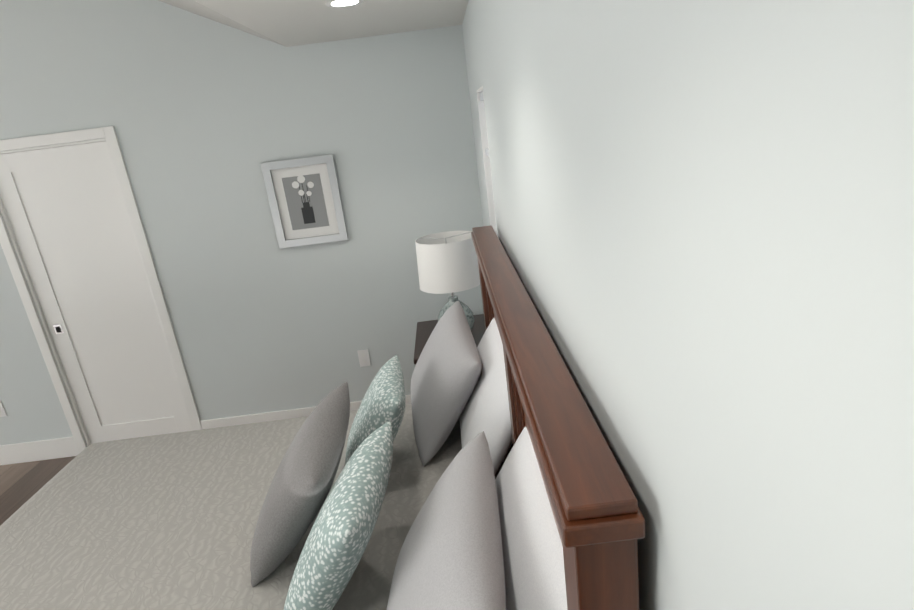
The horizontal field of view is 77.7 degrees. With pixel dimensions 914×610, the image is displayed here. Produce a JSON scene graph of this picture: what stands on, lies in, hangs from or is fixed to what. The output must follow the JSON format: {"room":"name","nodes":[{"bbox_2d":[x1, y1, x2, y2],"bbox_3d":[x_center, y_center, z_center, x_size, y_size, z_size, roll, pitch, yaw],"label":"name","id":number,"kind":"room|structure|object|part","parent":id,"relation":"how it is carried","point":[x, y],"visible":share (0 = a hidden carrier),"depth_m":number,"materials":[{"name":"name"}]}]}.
{"room":"bedroom","nodes":[
{"label":"bedroom","id":0,"kind":"room"},
{"bbox_2d":[0,456,75,525],"bbox_3d":[-2.299,1.600,2.309,5.640,0.100,6.630,-7,18,0],"label":"floor","id":1,"kind":"structure","parent":0,"point":[21,484],"depth_m":3.73,"materials":[{"name":"brown wood"}]},
{"bbox_2d":[0,225,644,609],"bbox_3d":[-0.734,0.772,1.745,2.115,1.440,2.175,-7,18,0],"label":"bed","id":2,"kind":"object","parent":1,"relation":"on","point":[487,473],"visible":1,"depth_m":1.67,"materials":[{"name":"grey fabric"}]},
{"bbox_2d":[458,303,537,505],"bbox_3d":[0.135,0.327,2.190,0.150,0.535,0.880,22,16,-9],"label":"pillow","id":3,"kind":"object","parent":2,"relation":"on","point":[487,409],"depth_m":1.98,"materials":[{"name":"white fabric"}]},
{"bbox_3d":[0.228,0.626,1.819,0.100,1.440,1.935,-7,18,0],"label":"headboard","id":4,"kind":"part","parent":2,"relation":"part of","materials":[{"name":"brown wood"}]},
{"bbox_2d":[414,314,484,363],"bbox_3d":[0.021,0.511,3.412,0.445,0.720,0.600,-7,18,0],"label":"nightstand","id":5,"kind":"object","parent":1,"relation":"on","point":[424,329],"visible":0.21,"depth_m":3.35,"materials":[{"name":"brown wood"}]},
{"bbox_2d":[415,231,479,330],"bbox_3d":[-0.025,-0.073,3.075,0.344,0.600,0.344,-7,18,0],"label":"lamp","id":6,"kind":"object","parent":5,"relation":"on","point":[447,261],"visible":0.73,"depth_m":2.90,"materials":[{"name":"white fabric"}]},
{"bbox_2d":[0,0,483,446],"bbox_3d":[-2.736,-1.451,3.214,5.520,5.200,0.120,-7,18,0],"label":"wall","id":7,"kind":"structure","parent":0,"point":[205,117],"depth_m":3.42,"materials":[{"name":"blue paint"}]},
{"bbox_2d":[0,401,6,416],"bbox_3d":[-3.095,0.703,3.830,0.072,0.116,0.008,-7,18,0],"label":"electrical outlet plate","id":8,"kind":"object","parent":7,"relation":"attached to","point":[2,411],"depth_m":3.83,"materials":[{"name":"white plastic"}]},
{"bbox_2d":[0,436,78,464],"bbox_3d":[-2.942,1.011,3.949,0.624,0.150,0.044,-7,18,0],"label":"baseboard","id":9,"kind":"structure","parent":7,"relation":"attached to","point":[39,450],"depth_m":3.93,"materials":[{"name":"white wood"}]},
{"bbox_2d":[0,141,192,443],"bbox_3d":[-2.309,0.018,3.683,0.728,2.012,0.042,-7,18,0],"label":"closet door","id":10,"kind":"structure","parent":7,"relation":"in","point":[66,212],"depth_m":3.63,"materials":[{"name":"white wood"}]},
{"bbox_2d":[0,126,202,452],"bbox_3d":[-2.313,-0.016,3.686,0.880,2.100,0.136,-7,18,0],"label":"door frame","id":11,"kind":"structure","parent":7,"relation":"attached to","point":[108,135],"depth_m":3.57,"materials":[{"name":"white wood"}]},
{"bbox_2d":[261,154,347,247],"bbox_3d":[-0.924,-0.628,3.467,0.430,0.520,0.026,-7,18,0],"label":"picture frame","id":12,"kind":"object","parent":7,"relation":"attached to","point":[305,201],"visible":1,"depth_m":3.46,"materials":[{"name":"white wood"}]},
{"bbox_2d":[200,394,410,428],"bbox_3d":[-0.742,0.742,3.923,2.050,0.150,0.018,-7,18,0],"label":"baseboard","id":13,"kind":"structure","parent":7,"relation":"attached to","point":[299,412],"depth_m":3.91,"materials":[{"name":"white wood"}]},
{"bbox_2d":[357,349,370,366],"bbox_3d":[-0.623,0.357,3.807,0.072,0.116,0.008,-7,18,0],"label":"electrical outlet plate","id":14,"kind":"object","parent":7,"relation":"attached to","point":[363,357],"depth_m":3.80,"materials":[{"name":"white plastic"}]},
{"bbox_2d":[158,0,467,46],"bbox_3d":[-2.665,-1.277,0.607,5.640,1.669,5.190,-7,18,0],"label":"ceiling","id":15,"kind":"structure","parent":0,"point":[287,23],"depth_m":2.62,"materials":[{"name":"white paint"}]},
{"bbox_2d":[326,0,363,7],"bbox_3d":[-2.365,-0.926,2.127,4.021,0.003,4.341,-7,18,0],"label":"recessed light","id":16,"kind":"object","parent":15,"relation":"in","point":[340,3],"visible":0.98,"depth_m":2.30,"materials":[{"name":"white"}]},
{"bbox_2d":[462,0,913,609],"bbox_3d":[0.149,-1.019,0.792,0.120,5.200,5.190,-7,18,0],"label":"wall","id":17,"kind":"structure","parent":0,"point":[704,216],"depth_m":0.45,"materials":[{"name":"white paint"}]},
{"bbox_2d":[476,86,497,236],"bbox_3d":[0.222,-0.484,2.735,0.115,1.070,0.390,-7,18,0],"label":"window","id":18,"kind":"structure","parent":17,"relation":"in","point":[486,158],"depth_m":2.85,"materials":[{"name":"white"}]},
{"bbox_2d":[479,91,496,232],"bbox_3d":[0.195,-0.481,2.735,0.038,1.042,0.358,-7,18,0],"label":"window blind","id":19,"kind":"object","parent":18,"relation":"attached to","point":[482,99],"visible":0.21,"depth_m":2.72,"materials":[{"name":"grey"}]}
]}

